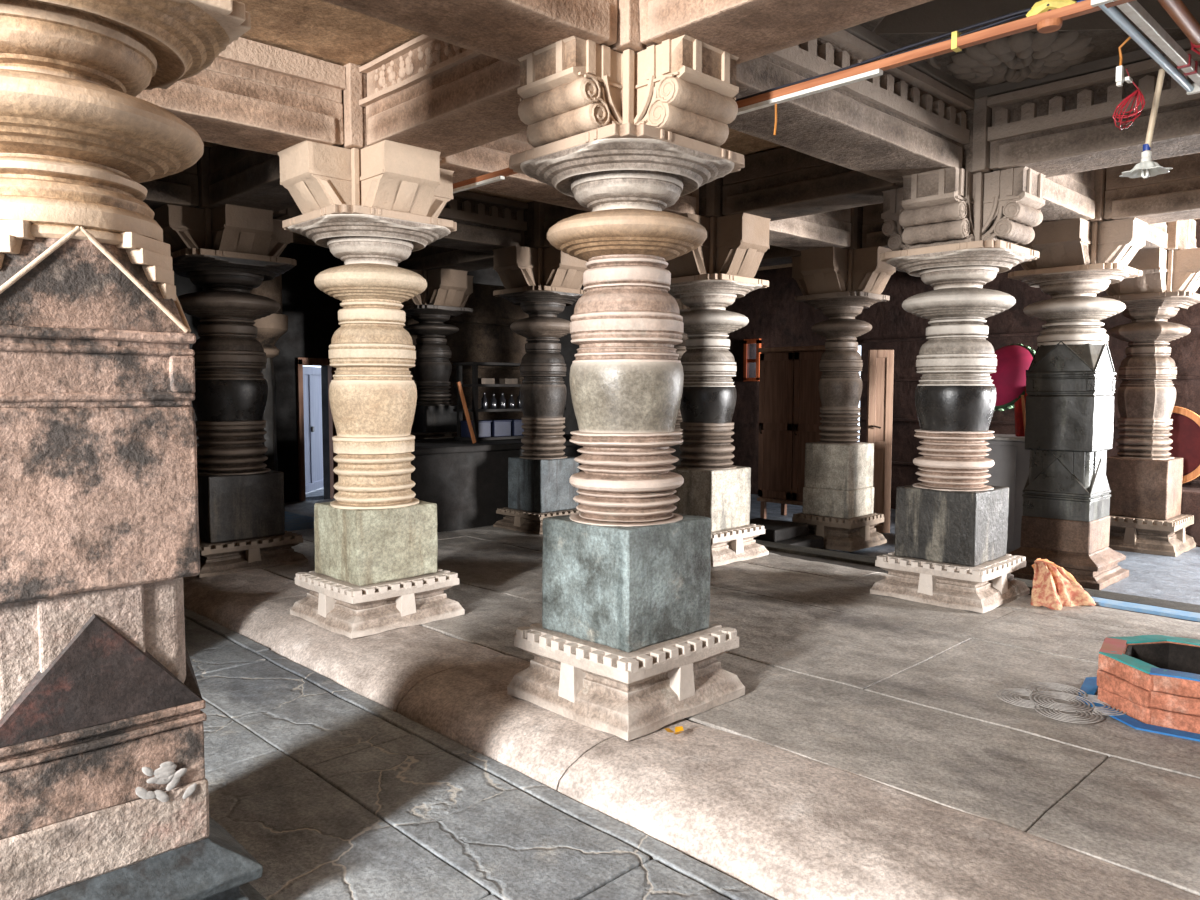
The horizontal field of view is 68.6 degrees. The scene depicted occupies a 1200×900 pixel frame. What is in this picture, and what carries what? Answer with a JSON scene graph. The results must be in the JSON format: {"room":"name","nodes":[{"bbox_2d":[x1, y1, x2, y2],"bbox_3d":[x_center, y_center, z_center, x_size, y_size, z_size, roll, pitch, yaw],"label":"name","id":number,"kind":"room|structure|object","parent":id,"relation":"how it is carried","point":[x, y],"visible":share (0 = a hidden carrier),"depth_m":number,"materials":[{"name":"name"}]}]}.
{"room":"house of worship","nodes":[
{"label":"house of worship","id":0,"kind":"room"},
{"bbox_2d":[306,487,323,500],"bbox_3d":[-6.041,0.859,13.127,16.000,0.400,3.000,-4,5,-44],"label":"floor","id":1,"kind":"structure","parent":0,"point":[318,494],"depth_m":12.96,"materials":[{"name":"grey stone"}]},
{"bbox_2d":[170,243,583,502],"bbox_3d":[-4.855,-0.959,11.853,15.900,4.000,0.300,-4,5,-44],"label":"wall","id":2,"kind":"structure","parent":0,"point":[312,314],"depth_m":12.29,"materials":[{"name":"black stone"}]},
{"bbox_2d":[303,366,323,492],"bbox_3d":[-4.362,-0.326,13.377,0.080,1.870,1.300,0,4,1],"label":"door leaf","id":3,"kind":"structure","parent":2,"relation":"in","point":[312,392],"depth_m":13.35,"materials":[{"name":"white paint"}]},
{"bbox_2d":[296,357,338,501],"bbox_3d":[-4.019,-0.276,12.504,0.580,2.050,0.120,-4,5,-44],"label":"door","id":4,"kind":"structure","parent":2,"relation":"in","point":[300,362],"depth_m":12.33,"materials":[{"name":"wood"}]},
{"bbox_2d":[183,569,1199,899],"bbox_3d":[-0.911,1.361,5.024,0.782,0.333,14.996,-4,5,-44],"label":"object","id":5,"kind":"structure","parent":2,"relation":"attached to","point":[783,825],"depth_m":3.48,"materials":[{"name":"stone"}]},
{"bbox_2d":[152,204,307,576],"bbox_3d":[-3.299,-0.517,7.835,1.090,3.077,1.090,-4,5,-44],"label":"stone pillar","id":6,"kind":"structure","parent":5,"relation":"on","point":[227,251],"depth_m":7.57,"materials":[{"name":"grey stone"}]},
{"bbox_2d":[140,162,198,209],"bbox_3d":[-4.160,-2.234,6.866,1.827,0.493,0.529,-4,5,-44],"label":"beam","id":7,"kind":"structure","parent":6,"relation":"on","point":[181,188],"depth_m":7.20,"materials":[{"name":"beige stone"}]},
{"bbox_2d":[195,146,215,208],"bbox_3d":[-3.299,-2.304,7.713,0.595,0.505,0.593,-4,5,-44],"label":"block","id":8,"kind":"object","parent":6,"relation":"on","point":[203,170],"visible":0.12,"depth_m":7.32,"materials":[{"name":"beige stone"}]},
{"bbox_2d":[208,144,296,212],"bbox_3d":[-2.417,-2.230,6.795,0.529,0.492,1.958,-4,5,-44],"label":"beam","id":9,"kind":"structure","parent":6,"relation":"on","point":[238,176],"depth_m":6.93,"materials":[{"name":"beige stone"}]},
{"bbox_2d":[278,140,463,637],"bbox_3d":[-1.543,-0.392,5.990,1.090,3.076,1.090,-4,5,-44],"label":"stone pillar","id":10,"kind":"structure","parent":5,"relation":"on","point":[376,571],"depth_m":5.75,"materials":[{"name":"beige stone"}]},
{"bbox_2d":[135,37,345,154],"bbox_3d":[-2.414,-2.111,5.053,1.798,0.493,0.550,-4,5,-44],"label":"beam","id":11,"kind":"structure","parent":10,"relation":"on","point":[255,96],"depth_m":5.16,"materials":[{"name":"beige stone"}]},
{"bbox_2d":[339,63,367,149],"bbox_3d":[-1.543,-2.178,5.868,0.593,0.503,0.593,-4,5,-44],"label":"block","id":12,"kind":"object","parent":10,"relation":"on","point":[354,115],"visible":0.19,"depth_m":5.49,"materials":[{"name":"stone"}]},
{"bbox_2d":[440,130,698,214],"bbox_3d":[-0.276,-2.242,6.974,2.767,0.491,0.529,-4,5,-44],"label":"beam","id":13,"kind":"structure","parent":10,"relation":"on","point":[493,156],"depth_m":6.38,"materials":[{"name":"beige stone"}]},
{"bbox_2d":[508,35,744,740],"bbox_3d":[0.132,-0.282,4.386,1.064,3.076,1.064,-4,5,-44],"label":"stone pillar","id":14,"kind":"structure","parent":5,"relation":"on","point":[626,647],"depth_m":4.13,"materials":[{"name":"grey stone"}]},
{"bbox_2d":[359,34,527,158],"bbox_3d":[-0.710,-2.112,5.064,0.540,0.492,1.725,-4,5,-44],"label":"beam","id":15,"kind":"structure","parent":14,"relation":"on","point":[427,92],"depth_m":5.04,"materials":[{"name":"beige stone"}]},
{"bbox_2d":[321,0,616,65],"bbox_3d":[-0.746,-1.998,3.400,1.876,0.493,0.550,-4,5,-44],"label":"beam","id":16,"kind":"structure","parent":14,"relation":"on","point":[506,30],"depth_m":3.67,"materials":[{"name":"beige stone"}]},
{"bbox_2d":[610,0,648,53],"bbox_3d":[0.133,-2.069,4.265,0.593,0.506,0.594,-4,5,-44],"label":"block","id":17,"kind":"object","parent":14,"relation":"on","point":[627,11],"visible":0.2,"depth_m":3.89,"materials":[{"name":"stone"}]},
{"bbox_2d":[639,0,931,64],"bbox_3d":[1.505,-1.963,2.883,0.567,0.492,3.308,-4,5,-44],"label":"beam","id":18,"kind":"structure","parent":14,"relation":"on","point":[747,30],"depth_m":3.67,"materials":[{"name":"beige stone"}]},
{"bbox_2d":[727,30,973,182],"bbox_3d":[1.409,-2.133,5.367,2.778,0.492,0.567,-4,5,-44],"label":"beam","id":19,"kind":"structure","parent":14,"relation":"on","point":[899,122],"depth_m":5.33,"materials":[{"name":"beige stone"}]},
{"bbox_2d":[453,0,1134,193],"bbox_3d":[0.454,-1.728,4.790,0.090,0.268,4.570,-4,5,-44],"label":"pipe","id":20,"kind":"object","parent":19,"relation":"hanging from","point":[1047,16],"visible":0.84,"depth_m":3.82,"materials":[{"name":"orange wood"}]},
{"bbox_2d":[1091,0,1199,178],"bbox_3d":[2.284,-1.497,3.842,1.444,0.503,0.360,-4,5,-44],"label":"tube light","id":21,"kind":"object","parent":20,"relation":"attached to","point":[1133,10],"depth_m":3.91,"materials":[{"name":"white plastic"}]},
{"bbox_2d":[1115,37,1132,86],"bbox_3d":[2.197,-1.618,3.672,0.086,0.199,0.056,-4,5,-44],"label":"connector","id":22,"kind":"object","parent":21,"relation":"hanging from","point":[1119,81],"visible":0.97,"depth_m":3.66,"materials":[{"name":"white plastic"}]},
{"bbox_2d":[1157,0,1199,54],"bbox_3d":[2.628,-1.732,3.800,2.202,0.097,0.073,-4,5,-45],"label":"wooden pole","id":23,"kind":"object","parent":20,"relation":"attached to","point":[1177,10],"visible":1,"depth_m":3.47,"materials":[{"name":"brown wood"}]},
{"bbox_2d":[664,726,683,733],"bbox_3d":[0.331,1.261,3.951,0.089,0.018,0.081,1,4,10],"label":"flower","id":24,"kind":"object","parent":5,"relation":"on","point":[680,728],"visible":1,"depth_m":3.96,"materials":[{"name":"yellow plant"}]},
{"bbox_2d":[740,555,1199,639],"bbox_3d":[1.971,1.171,7.820,0.782,0.332,15.002,-4,5,-44],"label":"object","id":25,"kind":"structure","parent":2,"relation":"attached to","point":[1096,614],"depth_m":6.23,"materials":[{"name":"stone"}]},
{"bbox_2d":[493,245,587,534],"bbox_3d":[-0.639,-0.658,9.900,1.090,3.076,1.090,-4,5,-44],"label":"stone pillar","id":26,"kind":"structure","parent":25,"relation":"on","point":[540,281],"depth_m":9.67,"materials":[{"name":"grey stone"}]},
{"bbox_2d":[273,191,527,253],"bbox_3d":[-1.953,-2.362,8.730,2.757,0.491,0.567,-4,5,-44],"label":"beam","id":27,"kind":"structure","parent":26,"relation":"on","point":[485,224],"depth_m":9.15,"materials":[{"name":"stone"}]},
{"bbox_2d":[523,201,548,248],"bbox_3d":[-0.639,-2.445,9.779,0.594,0.503,0.594,-4,5,-44],"label":"block","id":28,"kind":"object","parent":26,"relation":"on","point":[534,215],"visible":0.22,"depth_m":9.43,"materials":[{"name":"brown stone"}]},
{"bbox_2d":[665,213,770,566],"bbox_3d":[0.999,-0.542,8.191,1.090,3.075,1.090,-4,5,-44],"label":"stone pillar","id":29,"kind":"structure","parent":25,"relation":"on","point":[707,279],"depth_m":7.95,"materials":[{"name":"beige stone"}]},
{"bbox_2d":[544,203,588,246],"bbox_3d":[0.179,-2.375,8.925,0.528,0.492,1.775,-4,5,-44],"label":"beam","id":30,"kind":"structure","parent":29,"relation":"on","point":[554,214],"depth_m":9.28,"materials":[{"name":"brown stone"}]},
{"bbox_2d":[699,177,723,217],"bbox_3d":[1.000,-2.329,8.069,0.594,0.503,0.593,-4,5,-44],"label":"block","id":31,"kind":"object","parent":29,"relation":"on","point":[710,194],"visible":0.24,"depth_m":7.71,"materials":[{"name":"brown stone"}]},
{"bbox_2d":[769,208,850,250],"bbox_3d":[1.863,-2.377,8.952,1.876,0.493,0.529,-4,5,-44],"label":"beam","id":32,"kind":"structure","parent":29,"relation":"on","point":[832,228],"depth_m":9.04,"materials":[{"name":"beige stone"}]},
{"bbox_2d":[870,166,1044,612],"bbox_3d":[2.667,-0.434,6.609,1.064,3.076,1.064,-4,5,-44],"label":"stone pillar","id":33,"kind":"structure","parent":25,"relation":"on","point":[954,229],"depth_m":6.37,"materials":[{"name":"grey stone"}]},
{"bbox_2d":[722,147,902,220],"bbox_3d":[1.828,-2.263,7.276,0.528,0.492,1.705,-4,5,-44],"label":"beam","id":34,"kind":"structure","parent":33,"relation":"on","point":[781,183],"depth_m":7.25,"materials":[{"name":"beige stone"}]},
{"bbox_2d":[962,96,992,173],"bbox_3d":[2.667,-2.220,6.487,0.594,0.503,0.593,-4,5,-44],"label":"block","id":35,"kind":"object","parent":33,"relation":"on","point":[976,154],"visible":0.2,"depth_m":6.12,"materials":[{"name":"grey stone"}]},
{"bbox_2d":[987,48,1199,177],"bbox_3d":[3.953,-2.118,5.141,0.566,0.493,3.136,-4,5,-44],"label":"beam","id":36,"kind":"structure","parent":33,"relation":"on","point":[1063,127],"depth_m":5.67,"materials":[{"name":"beige stone"}]},
{"bbox_2d":[1031,557,1095,609],"bbox_3d":[3.428,0.968,6.510,0.421,0.306,0.756,2,4,27],"label":"cloth","id":37,"kind":"object","parent":25,"relation":"on","point":[1055,588],"visible":1,"depth_m":6.36,"materials":[{"name":"orange fabric"}]},
{"bbox_2d":[753,539,1199,612],"bbox_3d":[2.348,1.143,8.181,0.284,0.307,15.003,-4,5,-44],"label":"trim","id":38,"kind":"structure","parent":2,"relation":"attached to","point":[834,555],"depth_m":7.89,"materials":[{"name":"stone"}]},
{"bbox_2d":[403,283,528,419],"bbox_3d":[-2.234,-1.310,12.579,3.105,2.207,0.330,-4,5,-44],"label":"wall","id":39,"kind":"structure","parent":0,"point":[485,334],"depth_m":12.96,"materials":[{"name":"stone"}]},
{"bbox_2d":[410,434,583,532],"bbox_3d":[-2.092,0.293,11.786,3.358,0.963,3.780,-4,5,-44],"label":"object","id":40,"kind":"structure","parent":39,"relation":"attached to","point":[467,481],"depth_m":9.84,"materials":[{"name":"black stone"}]},
{"bbox_2d":[400,268,472,438],"bbox_3d":[-2.220,-1.240,11.605,1.090,2.147,1.090,-4,5,-44],"label":"stone pillar","id":41,"kind":"structure","parent":40,"relation":"on","point":[447,292],"depth_m":11.38,"materials":[{"name":"grey stone"}]},
{"bbox_2d":[344,245,493,270],"bbox_3d":[-2.173,-2.545,11.423,0.530,0.492,3.908,-4,5,-44],"label":"beam","id":42,"kind":"structure","parent":41,"relation":"on","point":[430,257],"depth_m":10.87,"materials":[{"name":"brown stone"}]},
{"bbox_2d":[457,381,475,442],"bbox_3d":[-1.540,-0.431,10.156,0.253,0.718,0.024,-4,5,-44],"label":"plank","id":43,"kind":"object","parent":40,"relation":"on","point":[459,382],"visible":1,"depth_m":10.14,"materials":[{"name":"brown wood"}]},
{"bbox_2d":[453,362,565,441],"bbox_3d":[-1.111,-0.607,11.037,1.460,0.950,0.420,-4,5,-44],"label":"storage rack","id":44,"kind":"object","parent":40,"relation":"on","point":[474,385],"visible":0.54,"depth_m":10.58,"materials":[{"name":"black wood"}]},
{"bbox_2d":[460,420,491,437],"bbox_3d":[-1.506,-0.258,10.677,0.280,0.200,0.280,-4,5,-44],"label":"crate","id":45,"kind":"object","parent":44,"relation":"on","point":[484,425],"visible":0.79,"depth_m":10.62,"materials":[{"name":"blue plastic"}]},
{"bbox_2d":[481,393,486,408],"bbox_3d":[-1.406,-0.598,10.695,0.076,0.195,0.076,-4,5,-44],"label":"bottle","id":46,"kind":"object","parent":44,"relation":"on","point":[484,399],"visible":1,"depth_m":10.67,"materials":[{"name":"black glass"}]},
{"bbox_2d":[478,378,494,383],"bbox_3d":[-1.392,-0.833,10.664,0.200,0.070,0.120,-4,5,-44],"label":"box","id":47,"kind":"object","parent":44,"relation":"on","point":[480,380],"visible":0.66,"depth_m":10.61,"materials":[{"name":"cardboard"}]},
{"bbox_2d":[453,362,520,366],"bbox_3d":[-1.111,-1.066,11.006,1.460,0.030,0.420,-4,5,-44],"label":"shelf","id":48,"kind":"object","parent":44,"relation":"attached to","point":[459,364],"depth_m":10.58,"materials":[{"name":"black wood"}]},
{"bbox_2d":[453,384,520,386],"bbox_3d":[-1.111,-0.807,11.024,1.460,0.030,0.420,-4,5,-44],"label":"shelf","id":49,"kind":"object","parent":44,"relation":"attached to","point":[454,385],"depth_m":10.57,"materials":[{"name":"black wood"}]},
{"bbox_2d":[490,394,496,408],"bbox_3d":[-1.306,-0.594,10.793,0.076,0.176,0.076,-4,5,-44],"label":"bottle","id":50,"kind":"object","parent":44,"relation":"on","point":[493,402],"visible":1,"depth_m":10.77,"materials":[{"name":"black glass"}]},
{"bbox_2d":[491,419,511,436],"bbox_3d":[-1.284,-0.273,10.893,0.280,0.200,0.280,-4,5,-44],"label":"crate","id":51,"kind":"object","parent":44,"relation":"on","point":[499,427],"visible":0.77,"depth_m":10.78,"materials":[{"name":"blue plastic"}]},
{"bbox_2d":[500,394,505,408],"bbox_3d":[-1.206,-0.606,10.890,0.076,0.185,0.076,-4,5,-44],"label":"bottle","id":52,"kind":"object","parent":44,"relation":"on","point":[502,399],"visible":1,"depth_m":10.86,"materials":[{"name":"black glass"}]},
{"bbox_2d":[499,378,517,383],"bbox_3d":[-1.134,-0.850,10.915,0.200,0.070,0.120,-4,5,-44],"label":"box","id":53,"kind":"object","parent":44,"relation":"on","point":[501,381],"visible":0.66,"depth_m":10.86,"materials":[{"name":"cardboard"}]},
{"bbox_2d":[453,408,565,411],"bbox_3d":[-1.111,-0.507,11.044,1.460,0.030,0.420,-4,5,-44],"label":"shelf","id":54,"kind":"object","parent":44,"relation":"attached to","point":[458,409],"depth_m":10.61,"materials":[{"name":"black wood"}]},
{"bbox_2d":[454,434,565,440],"bbox_3d":[-1.111,-0.168,11.067,1.460,0.030,0.420,-4,5,-44],"label":"shelf","id":55,"kind":"object","parent":44,"relation":"attached to","point":[458,438],"depth_m":10.64,"materials":[{"name":"black wood"}]},
{"bbox_2d":[508,395,514,407],"bbox_3d":[-1.105,-0.604,10.988,0.076,0.168,0.076,-4,5,-44],"label":"bottle","id":56,"kind":"object","parent":44,"relation":"on","point":[511,402],"visible":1,"depth_m":10.96,"materials":[{"name":"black glass"}]},
{"bbox_2d":[501,419,523,435],"bbox_3d":[-1.061,-0.287,11.108,0.280,0.200,0.280,-4,5,-44],"label":"crate","id":57,"kind":"object","parent":44,"relation":"on","point":[516,430],"visible":0.54,"depth_m":10.96,"materials":[{"name":"blue plastic"}]},
{"bbox_2d":[517,391,521,407],"bbox_3d":[-1.005,-0.634,11.084,0.076,0.215,0.076,-4,5,-44],"label":"bottle","id":58,"kind":"object","parent":44,"relation":"on","point":[518,397],"visible":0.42,"depth_m":11.05,"materials":[{"name":"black glass"}]},
{"bbox_2d":[184,607,776,899],"bbox_3d":[-3.249,1.643,2.970,5.800,0.317,15.500,-4,5,-44],"label":"floor","id":59,"kind":"structure","parent":0,"point":[335,800],"depth_m":3.54,"materials":[{"name":"stone"}]},
{"bbox_2d":[0,0,266,899],"bbox_3d":[-1.639,-0.096,2.673,1.090,3.215,1.090,-4,5,-44],"label":"square pillar","id":60,"kind":"structure","parent":59,"relation":"on","point":[104,784],"depth_m":2.48,"materials":[{"name":"brown stone"}]},
{"bbox_2d":[202,0,1199,270],"bbox_3d":[0.408,-2.793,6.231,16.007,0.766,15.507,-4,5,-44],"label":"ceiling","id":61,"kind":"structure","parent":0,"point":[1089,43],"depth_m":5.16,"materials":[{"name":"stone"}]},
{"bbox_2d":[262,498,1199,891],"bbox_3d":[0.763,1.297,6.647,4.700,0.407,15.200,-4,5,-44],"label":"floor","id":62,"kind":"structure","parent":0,"point":[898,695],"depth_m":4.45,"materials":[{"name":"stone"}]},
{"bbox_2d":[250,274,287,470],"bbox_3d":[-4.319,-0.753,11.271,0.660,3.070,0.660,-4,5,-44],"label":"pilaster","id":63,"kind":"object","parent":62,"relation":"on","point":[270,328],"visible":0.24,"depth_m":11.16,"materials":[{"name":"stone"}]},
{"bbox_2d":[284,511,314,530],"bbox_3d":[-4.213,0.835,10.608,1.122,0.035,2.452,-4,5,-44],"label":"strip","id":64,"kind":"object","parent":62,"relation":"on","point":[293,521],"visible":0.12,"depth_m":10.24,"materials":[{"name":"paint"}]},
{"bbox_2d":[997,682,1125,722],"bbox_3d":[2.280,1.241,4.347,0.499,0.003,0.499,-2,4,-28],"label":"drawing","id":65,"kind":"object","parent":62,"relation":"on","point":[1055,685],"visible":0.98,"depth_m":4.33,"materials":[{"name":"paint"}]},
{"bbox_2d":[1076,677,1199,741],"bbox_3d":[2.880,1.252,4.290,0.941,0.014,0.944,-1,4,-10],"label":"painted border","id":66,"kind":"object","parent":62,"relation":"on","point":[1089,686],"visible":0.63,"depth_m":4.07,"materials":[{"name":"blue paint"}]},
{"bbox_2d":[1091,596,1199,621],"bbox_3d":[4.612,1.184,5.533,0.163,0.028,3.250,-4,5,-44],"label":"strip","id":67,"kind":"object","parent":62,"relation":"on","point":[1149,609],"visible":0.7,"depth_m":6.24,"materials":[{"name":"paint"}]},
{"bbox_2d":[1096,635,1199,733],"bbox_3d":[2.879,1.138,4.282,0.787,0.266,0.784,3,5,34],"label":"basin","id":68,"kind":"object","parent":62,"relation":"on","point":[1153,679],"visible":1,"depth_m":4.18,"materials":[{"name":"brick"}]},
{"bbox_2d":[725,219,1199,508],"bbox_3d":[6.035,-0.958,11.842,0.300,4.000,15.500,-4,5,-44],"label":"wall","id":69,"kind":"structure","parent":0,"point":[773,314],"depth_m":13.23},
{"bbox_2d":[743,339,760,380],"bbox_3d":[2.616,-1.540,15.082,0.080,0.720,0.320,-4,5,-44],"label":"window","id":70,"kind":"structure","parent":69,"relation":"in","point":[747,342],"depth_m":15.08,"materials":[{"name":"brown wood"}]},
{"bbox_2d":[862,325,1199,483],"bbox_3d":[6.475,-0.587,11.177,0.030,1.890,6.900,-4,5,-44],"label":"trim","id":71,"kind":"structure","parent":69,"relation":"attached to","point":[1189,326],"depth_m":12.20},
{"bbox_2d":[1181,487,1199,546],"bbox_3d":[7.188,0.796,10.149,0.538,0.636,3.505,-4,5,-44],"label":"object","id":72,"kind":"structure","parent":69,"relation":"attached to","point":[1190,497],"depth_m":10.14,"materials":[{"name":"brown stone"}]},
{"bbox_2d":[1168,406,1199,483],"bbox_3d":[6.758,-0.053,10.483,0.060,0.950,0.950,-4,5,-44],"label":"ring","id":73,"kind":"object","parent":72,"relation":"on","point":[1185,436],"visible":0.25,"depth_m":10.34,"materials":[{"name":"brown wood"}]},
{"bbox_2d":[750,494,1199,604],"bbox_3d":[4.330,1.214,10.118,5.356,0.207,15.207,-4,5,-44],"label":"floor","id":74,"kind":"structure","parent":0,"point":[1171,578],"depth_m":8.90,"materials":[{"name":"grey stone"}]},
{"bbox_2d":[669,298,690,465],"bbox_3d":[1.081,-0.672,11.576,1.090,3.277,1.090,-4,5,-44],"label":"stone pillar","id":75,"kind":"structure","parent":74,"relation":"on","point":[681,348],"depth_m":11.34,"materials":[{"name":"grey stone"}]},
{"bbox_2d":[758,245,800,267],"bbox_3d":[1.896,-2.492,10.641,0.528,0.492,1.705,-4,5,-44],"label":"beam","id":76,"kind":"structure","parent":75,"relation":"on","point":[775,255],"depth_m":10.19,"materials":[{"name":"brown stone"}]},
{"bbox_2d":[750,518,822,548],"bbox_3d":[1.841,0.983,9.647,0.858,0.343,0.884,-4,5,-44],"label":"stone step","id":77,"kind":"structure","parent":74,"relation":"on","point":[785,532],"depth_m":9.49,"materials":[{"name":"grey stone"}]},
{"bbox_2d":[757,345,857,518],"bbox_3d":[2.802,-0.210,12.041,0.690,2.380,1.180,-4,5,-44],"label":"door","id":78,"kind":"structure","parent":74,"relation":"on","point":[790,404],"depth_m":11.91,"materials":[{"name":"brown wood"}]},
{"bbox_2d":[791,246,895,551],"bbox_3d":[2.721,-0.562,9.966,1.090,3.277,1.090,-4,5,-44],"label":"stone pillar","id":79,"kind":"structure","parent":74,"relation":"on","point":[838,491],"depth_m":9.75,"materials":[{"name":"grey stone"}]},
{"bbox_2d":[843,206,862,249],"bbox_3d":[2.721,-2.449,9.837,0.593,0.504,0.594,-4,5,-44],"label":"block","id":80,"kind":"object","parent":79,"relation":"on","point":[856,213],"visible":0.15,"depth_m":9.47,"materials":[{"name":"brown stone"}]},
{"bbox_2d":[866,350,893,532],"bbox_3d":[3.505,-0.100,11.023,0.300,2.300,0.137,0,4,4],"label":"door leaf","id":81,"kind":"structure","parent":74,"relation":"on","point":[880,362],"depth_m":11.01,"materials":[{"name":"brown wood"}]},
{"bbox_2d":[984,434,1029,552],"bbox_3d":[4.595,0.477,9.830,0.660,1.270,1.310,-4,5,-44],"label":"chest","id":82,"kind":"object","parent":74,"relation":"on","point":[1010,469],"visible":0.22,"depth_m":9.53,"materials":[{"name":"grey paint"}]},
{"bbox_2d":[990,344,1034,411],"bbox_3d":[4.550,-0.810,9.836,0.526,0.760,0.778,-4,5,-44],"label":"parasol","id":83,"kind":"object","parent":82,"relation":"on","point":[1009,378],"visible":0.52,"depth_m":9.62,"materials":[{"name":"fabric"}]},
{"bbox_2d":[1014,370,1027,436],"bbox_3d":[4.643,-0.497,9.428,0.108,0.723,0.444,-4,5,-44],"label":"draped cloth","id":84,"kind":"object","parent":82,"relation":"on","point":[1020,405],"visible":0.15,"depth_m":9.55,"materials":[{"name":"red fabric"}]},
{"bbox_2d":[1006,218,1147,589],"bbox_3d":[4.495,-0.433,8.419,1.090,3.325,1.090,-4,5,-44],"label":"square pillar","id":85,"kind":"structure","parent":74,"relation":"on","point":[1070,381],"depth_m":8.16,"materials":[{"name":"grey stone"}]},
{"bbox_2d":[862,203,889,248],"bbox_3d":[3.611,-2.385,9.068,0.528,0.492,1.755,-4,5,-44],"label":"beam","id":86,"kind":"structure","parent":85,"relation":"on","point":[872,234],"depth_m":9.42,"materials":[{"name":"brown stone"}]},
{"bbox_2d":[1037,170,1094,222],"bbox_3d":[3.581,-2.270,7.389,1.977,0.490,0.529,-4,5,-44],"label":"beam","id":87,"kind":"structure","parent":85,"relation":"on","point":[1069,196],"depth_m":7.52,"materials":[{"name":"beige stone"}]},
{"bbox_2d":[1087,168,1107,221],"bbox_3d":[4.496,-2.344,8.288,0.595,0.505,0.593,-4,5,-44],"label":"block","id":88,"kind":"object","parent":85,"relation":"on","point":[1099,174],"visible":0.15,"depth_m":7.90,"materials":[{"name":"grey stone"}]},
{"bbox_2d":[1104,152,1199,224],"bbox_3d":[5.802,-2.241,6.949,0.529,0.493,3.156,-4,5,-44],"label":"beam","id":89,"kind":"structure","parent":85,"relation":"on","point":[1172,196],"depth_m":7.64,"materials":[{"name":"beige stone"}]},
{"bbox_2d":[1102,247,1199,555],"bbox_3d":[6.222,-0.541,10.025,1.090,3.326,1.090,-4,5,-44],"label":"stone pillar","id":90,"kind":"structure","parent":74,"relation":"on","point":[1145,483],"depth_m":9.78,"materials":[{"name":"brown stone"}]},
{"bbox_2d":[1141,223,1167,248],"bbox_3d":[5.354,-2.387,9.096,1.768,0.492,0.529,-4,5,-44],"label":"beam","id":91,"kind":"structure","parent":90,"relation":"on","point":[1156,235],"depth_m":9.26,"materials":[{"name":"beige stone"}]},
{"bbox_2d":[1165,220,1190,249],"bbox_3d":[6.222,-2.452,9.894,0.594,0.504,0.594,-4,5,-44],"label":"block","id":92,"kind":"object","parent":90,"relation":"on","point":[1178,232],"visible":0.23,"depth_m":9.58,"materials":[{"name":"grey stone"}]},
{"bbox_2d":[1190,219,1196,248],"bbox_3d":[6.666,-2.474,10.369,0.705,0.492,0.528,-4,5,-44],"label":"beam","id":93,"kind":"structure","parent":90,"relation":"on","point":[1193,222],"depth_m":10.34,"materials":[{"name":"beige stone"}]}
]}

